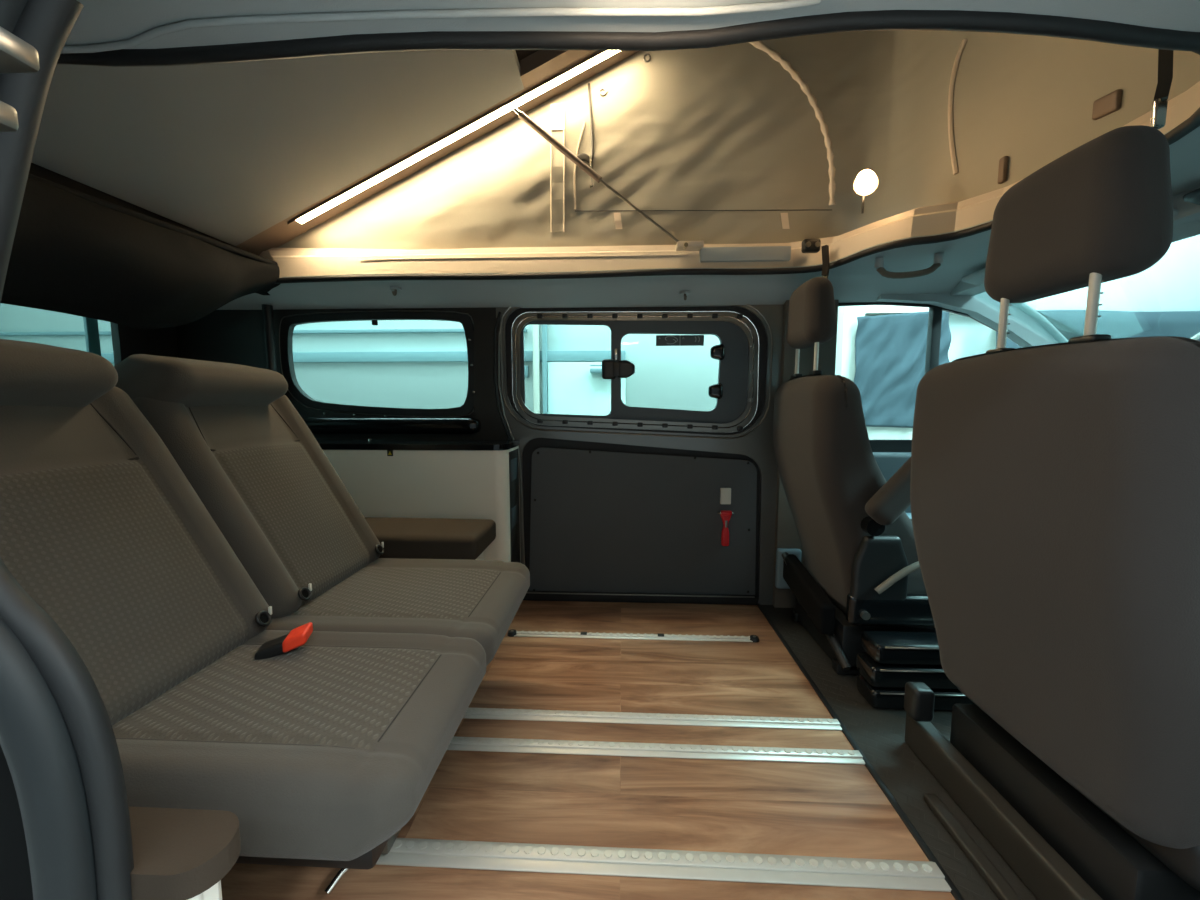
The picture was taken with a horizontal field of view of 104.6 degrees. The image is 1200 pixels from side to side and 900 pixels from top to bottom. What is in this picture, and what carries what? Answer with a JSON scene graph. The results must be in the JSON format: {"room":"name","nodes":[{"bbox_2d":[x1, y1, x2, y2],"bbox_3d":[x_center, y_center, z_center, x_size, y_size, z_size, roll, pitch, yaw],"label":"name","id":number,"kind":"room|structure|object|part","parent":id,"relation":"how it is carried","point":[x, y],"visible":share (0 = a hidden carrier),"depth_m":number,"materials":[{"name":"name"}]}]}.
{"room":"vehicle interior","nodes":[
{"label":"vehicle interior","id":0,"kind":"room"},
{"bbox_2d":[0,0,133,899],"bbox_3d":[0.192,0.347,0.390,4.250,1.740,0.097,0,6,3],"label":"pillar","id":1,"kind":"structure","parent":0,"point":[65,826],"depth_m":0.43,"materials":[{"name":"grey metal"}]},
{"bbox_2d":[259,81,1199,277],"bbox_3d":[-0.087,-0.664,1.149,2.738,0.126,1.535,0,6,3],"label":"trim","id":2,"kind":"structure","parent":1,"relation":"attached to","point":[949,217],"depth_m":1.72,"materials":[{"name":"beige plastic"}]},
{"bbox_2d":[31,50,638,254],"bbox_3d":[-0.103,-1.344,1.091,2.640,1.328,1.300,0,6,3],"label":"roof","id":3,"kind":"structure","parent":2,"relation":"attached to","point":[231,153],"depth_m":1.36,"materials":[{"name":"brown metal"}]},
{"bbox_2d":[288,50,620,228],"bbox_3d":[-0.508,-1.141,1.675,1.294,0.621,0.042,0,6,3],"label":"strip light","id":4,"kind":"object","parent":3,"relation":"attached to","point":[602,55],"visible":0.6,"depth_m":1.67,"materials":[{"name":"glowing white light diffuser"},{"name":"aluminium"}]},
{"bbox_2d":[278,30,1199,249],"bbox_3d":[-0.088,-1.328,1.089,2.555,1.231,1.335,0,6,3],"label":"canvas","id":5,"kind":"object","parent":3,"relation":"attached to","point":[764,141],"visible":0.82,"depth_m":1.71,"materials":[{"name":"beige fabric"}]},
{"bbox_3d":[-0.031,-1.034,1.740,0.017,0.095,0.024,0,6,3],"label":"zip pull","id":6,"kind":"part","parent":5,"relation":"part of","materials":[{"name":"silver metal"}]},
{"bbox_3d":[1.109,-1.060,1.448,0.017,0.393,0.042,-3,6,-28],"label":"pale cord","id":7,"kind":"part","parent":5,"relation":"part of","materials":[{"name":"beige fabric"}]},
{"bbox_3d":[0.528,-0.713,1.697,0.322,0.048,0.038,0,6,3],"label":"plate","id":8,"kind":"part","parent":2,"relation":"part of","materials":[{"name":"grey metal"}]},
{"bbox_2d":[801,239,820,252],"bbox_3d":[0.739,-0.715,1.623,0.060,0.045,0.035,0,6,3],"label":"bracket","id":9,"kind":"structure","parent":2,"relation":"attached to","point":[808,245],"depth_m":1.61,"materials":[{"name":"black plastic"}]},
{"bbox_2d":[950,186,1199,295],"bbox_3d":[1.375,-0.564,1.082,0.100,0.070,1.590,0,6,3],"label":"trim","id":10,"kind":"structure","parent":1,"relation":"attached to","point":[1188,212],"depth_m":1.07,"materials":[{"name":"grey plastic"}]},
{"bbox_2d":[962,208,1199,284],"bbox_3d":[1.368,-0.567,1.369,0.160,0.056,0.620,0,6,3],"label":"sun visor","id":11,"kind":"object","parent":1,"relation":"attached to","point":[1185,230],"visible":0.23,"depth_m":1.12,"materials":[{"name":"plastic"}]},
{"bbox_2d":[1183,188,1199,204],"bbox_3d":[1.339,-0.506,0.742,0.160,0.056,0.550,0,6,3],"label":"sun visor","id":12,"kind":"object","parent":1,"relation":"attached to","point":[1193,197],"visible":1,"depth_m":1.00,"materials":[{"name":"plastic"}]},
{"bbox_2d":[29,163,269,294],"bbox_3d":[-1.399,-0.662,1.159,0.030,0.200,1.500,0,6,3],"label":"wall","id":13,"kind":"structure","parent":0,"point":[36,170],"depth_m":1.27,"materials":[{"name":"black fabric"}]},
{"bbox_2d":[513,108,703,250],"bbox_3d":[0.033,-0.969,1.671,0.679,0.487,0.067,0,6,3],"label":"gas strut","id":14,"kind":"object","parent":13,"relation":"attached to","point":[681,245],"visible":0.98,"depth_m":1.65,"materials":[{"name":"black painted metal"},{"name":"bare steel"},{"name":"chrome"}]},
{"bbox_3d":[0.143,-0.851,1.656,0.292,0.227,0.009,0,6,3],"label":"piston rod","id":15,"kind":"part","parent":14,"relation":"part of","materials":[{"name":"metal"}]},
{"bbox_2d":[57,10,1199,283],"bbox_3d":[-0.172,-0.594,1.175,2.482,0.022,1.176,0,6,3],"label":"trim","id":16,"kind":"structure","parent":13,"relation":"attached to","point":[924,20],"depth_m":0.60,"materials":[{"name":"black rubber"}]},
{"bbox_2d":[821,245,829,278],"bbox_3d":[0.763,-0.621,1.573,0.022,0.139,0.022,-5,7,-42],"label":"strap","id":17,"kind":"object","parent":16,"relation":"hanging from","point":[825,249],"visible":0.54,"depth_m":1.56,"materials":[{"name":"black fabric"}]},
{"bbox_2d":[1150,49,1172,128],"bbox_3d":[0.837,-0.547,0.690,0.018,0.130,0.018,-5,7,-42],"label":"strap","id":18,"kind":"object","parent":16,"relation":"hanging from","point":[1165,57],"visible":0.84,"depth_m":0.69,"materials":[{"name":"black fabric"}]},
{"bbox_2d":[854,169,878,213],"bbox_3d":[0.857,-0.830,1.501,0.073,0.133,0.057,0,6,3],"label":"light","id":19,"kind":"object","parent":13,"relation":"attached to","point":[866,182],"visible":1,"depth_m":1.48,"materials":[{"name":"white plastic"}]},
{"bbox_2d":[176,307,511,439],"bbox_3d":[-1.109,0.021,2.041,1.493,1.330,0.033,0,6,3],"label":"wall","id":20,"kind":"structure","parent":0,"point":[224,336],"depth_m":2.00,"materials":[{"name":"black plastic"}]},
{"bbox_2d":[262,304,474,416],"bbox_3d":[-0.966,-0.325,1.980,0.900,0.570,0.089,0,6,3],"label":"window","id":21,"kind":"structure","parent":20,"relation":"in","point":[286,322],"depth_m":1.98,"materials":[{"name":"black plastic"}]},
{"bbox_3d":[-1.397,-0.324,1.976,0.038,0.570,0.040,0,6,3],"label":"curtain rail","id":22,"kind":"part","parent":21,"relation":"part of","materials":[{"name":"black plastic"}]},
{"bbox_2d":[302,417,480,439],"bbox_3d":[-1.107,-0.081,1.996,1.200,0.118,0.079,0,6,3],"label":"wall ledge","id":23,"kind":"object","parent":20,"relation":"attached to","point":[317,425],"visible":0.55,"depth_m":1.96,"materials":[{"name":"black plastic"}]},
{"bbox_2d":[0,235,1199,432],"bbox_3d":[0.700,-1.400,4.106,15.000,4.700,0.100,0,6,3],"label":"wall","id":24,"kind":"structure","parent":0,"point":[664,377],"depth_m":4.17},
{"bbox_2d":[0,328,526,335],"bbox_3d":[-3.224,-1.077,4.248,5.150,0.030,0.050,0,6,3],"label":"trim","id":25,"kind":"structure","parent":24,"relation":"attached to","point":[347,331],"depth_m":4.19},
{"bbox_2d":[101,350,625,363],"bbox_3d":[-2.785,-0.846,4.244,6.030,0.090,0.060,0,6,3],"label":"trim","id":26,"kind":"structure","parent":24,"relation":"attached to","point":[426,356],"depth_m":4.16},
{"bbox_2d":[525,366,528,377],"bbox_3d":[-0.672,-0.702,4.163,0.060,0.100,0.050,0,6,3],"label":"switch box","id":27,"kind":"object","parent":24,"relation":"attached to","point":[526,367],"visible":0.5,"depth_m":4.14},
{"bbox_2d":[532,325,625,426],"bbox_3d":[-0.181,-0.993,4.051,0.810,3.900,0.110,0,6,3],"label":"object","id":28,"kind":"structure","parent":24,"relation":"in","point":[572,388],"depth_m":4.10,"materials":[{"name":"white plastic"}]},
{"bbox_3d":[-0.560,-0.995,4.074,0.050,3.900,0.080,0,6,3],"label":"hall post","id":29,"kind":"part","parent":28,"relation":"part of","materials":[{"name":"white plastic"}]},
{"bbox_3d":[-0.487,-0.598,4.124,0.035,3.100,0.070,0,6,3],"label":"door post","id":30,"kind":"part","parent":28,"relation":"part of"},
{"bbox_3d":[-0.119,0.084,4.188,0.690,1.730,0.040,0,6,3],"label":"door","id":31,"kind":"part","parent":28,"relation":"part of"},
{"bbox_2d":[835,300,1036,438],"bbox_3d":[2.822,-0.608,3.971,1.540,1.450,0.120,0,6,3],"label":"window","id":32,"kind":"structure","parent":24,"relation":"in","point":[845,366],"depth_m":3.92,"materials":[{"name":"clear green glass"},{"name":"black plastic"}]},
{"bbox_2d":[854,311,950,427],"bbox_3d":[2.533,-0.665,3.877,0.796,0.979,0.064,0,6,3],"label":"curtain","id":33,"kind":"object","parent":32,"relation":"hanging from","point":[890,349],"visible":0.72,"depth_m":3.88,"materials":[{"name":"blue fabric"}]},
{"bbox_2d":[221,600,1036,899],"bbox_3d":[0.231,0.765,1.255,4.150,0.060,1.570,0,6,3],"label":"floor","id":34,"kind":"structure","parent":0,"point":[708,805],"depth_m":1.06,"materials":[{"name":"brown wood"}]},
{"bbox_2d":[188,880,221,899],"bbox_3d":[-0.626,0.630,0.530,0.425,0.350,0.063,0,6,3],"label":"base cabinet","id":35,"kind":"object","parent":34,"relation":"on","point":[215,892],"visible":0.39,"depth_m":0.50,"materials":[{"name":"white laminate"}]},
{"bbox_2d":[129,807,240,899],"bbox_3d":[-0.630,0.439,0.514,0.458,0.031,0.075,0,6,3],"label":"armrest","id":36,"kind":"object","parent":35,"relation":"on","point":[179,854],"visible":0.5,"depth_m":0.50,"materials":[{"name":"brown fabric"}]},
{"bbox_2d":[0,339,529,894],"bbox_3d":[-0.691,0.266,1.027,0.915,0.962,0.925,0,6,3],"label":"bench","id":37,"kind":"object","parent":34,"relation":"on","point":[239,625],"visible":0.91,"depth_m":0.83,"materials":[{"name":"fabric"}]},
{"bbox_3d":[-0.918,0.166,0.793,0.399,0.570,0.458,0,6,3],"label":"backrest","id":38,"kind":"part","parent":37,"relation":"part of","materials":[{"name":"fabric"}]},
{"bbox_3d":[-0.896,0.121,1.257,0.399,0.570,0.459,0,6,3],"label":"backrest","id":39,"kind":"part","parent":37,"relation":"part of","materials":[{"name":"fabric"}]},
{"bbox_2d":[260,614,267,622],"bbox_3d":[-0.706,0.354,0.972,0.018,0.025,0.026,0,6,3],"label":"socket","id":40,"kind":"object","parent":37,"relation":"attached to","point":[263,617],"depth_m":0.97,"materials":[{"name":"black plastic"}]},
{"bbox_2d":[112,630,485,860],"bbox_3d":[-0.524,0.471,0.814,0.560,0.134,0.409,0,6,3],"label":"seat cushion","id":41,"kind":"object","parent":37,"relation":"on","point":[325,747],"depth_m":0.69,"materials":[{"name":"fabric"}]},
{"bbox_2d":[302,590,308,597],"bbox_3d":[-0.700,0.342,1.098,0.018,0.025,0.026,0,6,3],"label":"socket","id":42,"kind":"object","parent":37,"relation":"attached to","point":[305,593],"depth_m":1.10,"materials":[{"name":"black plastic"}]},
{"bbox_3d":[-0.533,0.552,1.065,0.440,0.062,0.760,0,6,3],"label":"frame","id":43,"kind":"part","parent":37,"relation":"part of","materials":[{"name":"black plastic"}]},
{"bbox_3d":[-0.434,0.732,0.845,0.021,0.067,0.126,5,7,42],"label":"clamp lever","id":44,"kind":"part","parent":37,"relation":"part of","materials":[{"name":"silver metal"}]},
{"bbox_2d":[265,558,529,665],"bbox_3d":[-0.504,0.430,1.240,0.560,0.135,0.495,0,6,3],"label":"seat cushion","id":45,"kind":"object","parent":37,"relation":"on","point":[475,601],"depth_m":1.15,"materials":[{"name":"fabric"}]},
{"bbox_2d":[316,439,520,562],"bbox_3d":[-1.086,0.328,1.802,1.464,0.704,0.497,0,6,3],"label":"panel","id":46,"kind":"object","parent":34,"relation":"on","point":[385,478],"visible":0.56,"depth_m":1.78,"materials":[{"name":"white laminate"},{"name":"glossy black plastic"},{"name":"dark grey plastic"}]},
{"bbox_2d":[364,517,495,559],"bbox_3d":[-0.789,0.312,1.665,0.780,0.087,0.262,0,6,3],"label":"armrest","id":47,"kind":"object","parent":46,"relation":"on","point":[403,538],"visible":0.44,"depth_m":1.54,"materials":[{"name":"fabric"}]},
{"bbox_3d":[-0.351,0.314,1.919,0.003,0.630,0.158,0,6,3],"label":"plate","id":48,"kind":"part","parent":46,"relation":"part of","materials":[{"name":"black plastic"}]},
{"bbox_2d":[507,629,758,642],"bbox_3d":[0.117,0.684,1.710,0.927,0.015,0.037,0,6,3],"label":"rail","id":49,"kind":"object","parent":34,"relation":"on","point":[511,633],"visible":1,"depth_m":1.71,"materials":[{"name":"metal"}]},
{"bbox_2d":[463,708,841,730],"bbox_3d":[-0.151,0.728,1.277,1.585,0.010,0.040,0,6,3],"label":"rail","id":50,"kind":"object","parent":34,"relation":"on","point":[471,713],"visible":0.66,"depth_m":1.26,"materials":[{"name":"metal"}]},
{"bbox_2d":[447,736,864,764],"bbox_3d":[-0.157,0.739,1.162,1.585,0.010,0.043,0,6,3],"label":"rail","id":51,"kind":"object","parent":34,"relation":"on","point":[745,753],"visible":0.61,"depth_m":1.14,"materials":[{"name":"metal"}]},
{"bbox_2d":[376,838,951,891],"bbox_3d":[-0.170,0.767,0.878,1.585,0.010,0.053,0,6,3],"label":"rail","id":52,"kind":"object","parent":34,"relation":"on","point":[524,857],"visible":0.63,"depth_m":0.86,"materials":[{"name":"metal"}]},
{"bbox_2d":[757,603,963,899],"bbox_3d":[0.643,0.751,1.227,0.014,0.034,1.555,0,6,3],"label":"trim","id":53,"kind":"structure","parent":34,"relation":"attached to","point":[956,894],"depth_m":1.06,"materials":[{"name":"black plastic"}]},
{"bbox_2d":[773,277,973,710],"bbox_3d":[0.991,0.073,1.542,0.684,1.279,0.615,0,6,3],"label":"seat","id":54,"kind":"object","parent":34,"relation":"on","point":[859,590],"visible":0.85,"depth_m":1.39,"materials":[{"name":"grey fabric"}]},
{"bbox_3d":[1.060,0.665,1.845,0.570,0.034,0.040,0,6,3],"label":"slide rail","id":55,"kind":"part","parent":54,"relation":"part of","materials":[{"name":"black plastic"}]},
{"bbox_3d":[0.718,-0.319,1.688,0.013,0.155,0.014,0,6,3],"label":"headrest post","id":56,"kind":"part","parent":54,"relation":"part of","materials":[{"name":"metal"}]},
{"bbox_3d":[0.710,-0.303,1.523,0.013,0.155,0.014,0,6,3],"label":"headrest post","id":57,"kind":"part","parent":54,"relation":"part of","materials":[{"name":"metal"}]},
{"bbox_3d":[1.043,0.700,1.487,0.570,0.034,0.040,0,6,3],"label":"slide rail","id":58,"kind":"part","parent":54,"relation":"part of","materials":[{"name":"black plastic"}]},
{"bbox_3d":[0.875,0.139,1.621,0.446,0.786,0.480,0,6,3],"label":"backrest","id":59,"kind":"part","parent":54,"relation":"part of","materials":[{"name":"fabric"}]},
{"bbox_3d":[1.036,0.616,1.660,0.520,0.160,0.400,0,6,3],"label":"seat","id":60,"kind":"part","parent":54,"relation":"part of","materials":[{"name":"black plastic"}]},
{"bbox_3d":[0.799,0.223,1.359,0.052,0.052,0.035,0,6,3],"label":"recliner knob","id":61,"kind":"part","parent":54,"relation":"part of","materials":[{"name":"black plastic"}]},
{"bbox_3d":[0.897,0.071,1.317,0.263,0.290,0.062,0,6,3],"label":"armrest","id":62,"kind":"part","parent":54,"relation":"part of","materials":[{"name":"fabric"}]},
{"bbox_3d":[0.894,0.362,1.335,0.198,0.112,0.030,0,6,3],"label":"recline lever","id":63,"kind":"part","parent":54,"relation":"part of","materials":[{"name":"grey plastic"}]},
{"bbox_2d":[904,125,1199,899],"bbox_3d":[1.030,0.153,0.781,0.684,1.266,0.680,0,6,3],"label":"seat","id":64,"kind":"object","parent":34,"relation":"on","point":[1055,488],"visible":1,"depth_m":0.72,"materials":[{"name":"grey fabric"}]},
{"bbox_3d":[0.754,-0.239,0.867,0.013,0.155,0.014,0,6,3],"label":"headrest post","id":65,"kind":"part","parent":64,"relation":"part of","materials":[{"name":"metal"}]},
{"bbox_3d":[0.784,0.737,0.879,0.040,0.085,0.620,0,6,3],"label":"rail","id":66,"kind":"part","parent":64,"relation":"part of","materials":[{"name":"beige plastic"}]},
{"bbox_3d":[0.872,0.196,0.850,0.363,0.752,0.535,0,6,3],"label":"backrest","id":67,"kind":"part","parent":64,"relation":"part of","materials":[{"name":"fabric"}]},
{"bbox_3d":[1.075,0.691,0.888,0.520,0.160,0.400,0,6,3],"label":"seat","id":68,"kind":"part","parent":64,"relation":"part of","materials":[{"name":"black plastic"}]},
{"bbox_3d":[0.746,-0.223,0.702,0.013,0.155,0.014,0,6,3],"label":"headrest post","id":69,"kind":"part","parent":64,"relation":"part of","materials":[{"name":"metal"}]},
{"bbox_2d":[64,0,1199,309],"bbox_3d":[-0.249,-0.562,1.149,3.290,0.087,1.610,0,6,3],"label":"ceiling","id":70,"kind":"structure","parent":0,"point":[98,21],"depth_m":0.61,"materials":[{"name":"grey plastic"}]},
{"bbox_2d":[83,317,177,364],"bbox_3d":[-1.907,0.073,1.294,0.050,1.370,1.580,0,6,3],"label":"door","id":71,"kind":"structure","parent":70,"relation":"attached to","point":[127,341],"depth_m":1.84,"materials":[{"name":"black plastic"}]},
{"bbox_2d":[1,174,279,328],"bbox_3d":[-1.417,-0.475,1.122,0.421,0.386,1.590,0,6,3],"label":"bed","id":72,"kind":"object","parent":70,"relation":"hanging from","point":[74,252],"visible":0.94,"depth_m":1.21,"materials":[{"name":"fabric"}]},
{"bbox_3d":[-1.287,-0.620,1.096,0.022,0.086,1.578,0,6,3],"label":"rod","id":73,"kind":"part","parent":72,"relation":"part of","materials":[{"name":"black metal"}]},
{"bbox_2d":[390,286,401,295],"bbox_3d":[-0.811,-0.627,1.843,0.044,0.036,0.044,5,7,41],"label":"coat hook","id":74,"kind":"object","parent":70,"relation":"attached to","point":[395,289],"visible":1,"depth_m":1.83,"materials":[{"name":"grey plastic"}]},
{"bbox_2d":[61,0,820,53],"bbox_3d":[-0.244,-0.533,0.576,1.009,0.008,0.037,0,6,4],"label":"trim","id":75,"kind":"structure","parent":70,"relation":"attached to","point":[156,32],"depth_m":0.56,"materials":[{"name":"grey plastic"}]},
{"bbox_2d":[679,291,690,299],"bbox_3d":[0.335,-0.605,1.829,0.044,0.036,0.044,5,7,41],"label":"coat hook","id":76,"kind":"object","parent":70,"relation":"attached to","point":[684,293],"visible":1,"depth_m":1.81,"materials":[{"name":"grey plastic"}]},
{"bbox_2d":[875,253,943,278],"bbox_3d":[0.996,-0.591,1.500,0.194,0.068,0.027,2,6,16],"label":"handle","id":77,"kind":"object","parent":70,"relation":"attached to","point":[938,258],"visible":1,"depth_m":1.50,"materials":[{"name":"grey plastic"}]},
{"bbox_2d":[772,300,838,607],"bbox_3d":[0.846,0.042,1.925,0.210,1.350,0.080,0,6,3],"label":"wall","id":78,"kind":"structure","parent":0,"point":[787,539],"depth_m":1.93,"materials":[{"name":"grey plastic"}]},
{"bbox_2d":[494,304,783,604],"bbox_3d":[0.153,0.027,1.994,1.202,1.332,0.077,0,6,3],"label":"door","id":79,"kind":"structure","parent":78,"relation":"in","point":[610,502],"depth_m":1.98,"materials":[{"name":"grey paint"}]},
{"bbox_3d":[0.110,-0.342,1.959,0.075,0.075,0.026,0,6,3],"label":"latch lever","id":80,"kind":"part","parent":79,"relation":"part of","materials":[{"name":"black plastic"}]},
{"bbox_2d":[523,591,757,604],"bbox_3d":[0.154,0.642,2.020,1.045,0.039,0.030,0,6,3],"label":"trim","id":81,"kind":"structure","parent":79,"relation":"attached to","point":[530,595],"depth_m":2.01,"materials":[{"name":"black plastic"}]},
{"bbox_3d":[0.294,-0.342,1.977,0.485,0.438,0.024,0,6,3],"label":"sliding sash","id":82,"kind":"part","parent":79,"relation":"part of","materials":[{"name":"glass"}]},
{"bbox_2d":[659,336,699,343],"bbox_3d":[0.334,-0.465,1.962,0.174,0.034,0.002,0,6,3],"label":"print","id":83,"kind":"object","parent":79,"relation":"attached to","point":[662,339],"depth_m":1.96},
{"bbox_2d":[720,488,730,503],"bbox_3d":[0.531,0.195,1.962,0.044,0.069,0.013,0,6,3],"label":"label","id":84,"kind":"object","parent":79,"relation":"attached to","point":[725,493],"visible":1,"depth_m":1.96,"materials":[{"name":"white paper"}]},
{"bbox_2d":[718,511,733,545],"bbox_3d":[0.532,0.333,1.968,0.070,0.152,0.024,0,6,3],"label":"hammer","id":85,"kind":"object","parent":79,"relation":"attached to","point":[725,515],"visible":1,"depth_m":1.96,"materials":[{"name":"red plastic"}]},
{"bbox_3d":[0.533,0.338,1.970,0.047,0.143,0.020,0,6,3],"label":"handle","id":86,"kind":"part","parent":85,"relation":"part of","materials":[{"name":"red plastic"}]},
{"bbox_2d":[838,302,1083,518],"bbox_3d":[1.650,0.073,1.867,1.477,1.400,0.155,0,6,3],"label":"door","id":87,"kind":"structure","parent":78,"relation":"in","point":[890,455],"depth_m":1.87,"materials":[{"name":"painted metal"},{"name":"clear green glass"},{"name":"black plastic"}]},
{"bbox_2d":[876,292,1067,347],"bbox_3d":[1.533,-0.435,1.829,0.870,0.413,0.064,0,6,3],"label":"trim","id":88,"kind":"structure","parent":78,"relation":"attached to","point":[1027,327],"depth_m":1.80,"materials":[{"name":"grey plastic"}]},
{"bbox_3d":[0.476,1.422,-0.388,15.000,0.050,11.000,0,6,3],"label":"floor","id":89,"kind":"structure","parent":0,"visible":0},
{"bbox_2d":[996,310,1199,348],"bbox_3d":[4.981,-0.072,3.729,3.600,2.090,0.091,0,6,3],"label":"sheet","id":90,"kind":"object","parent":89,"relation":"on","point":[1118,324],"visible":0.06,"depth_m":3.68,"materials":[{"name":"blue fabric"}]},
{"label":"outside","id":91,"kind":"structure","parent":0,"visible":0},
{"bbox_2d":[1191,333,1199,339],"bbox_3d":[3.353,-0.640,2.595,0.024,0.415,0.449,-2,6,-20],"label":"cable","id":92,"kind":"object","parent":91,"point":[1196,337],"visible":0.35,"depth_m":2.60,"materials":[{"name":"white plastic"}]}
]}

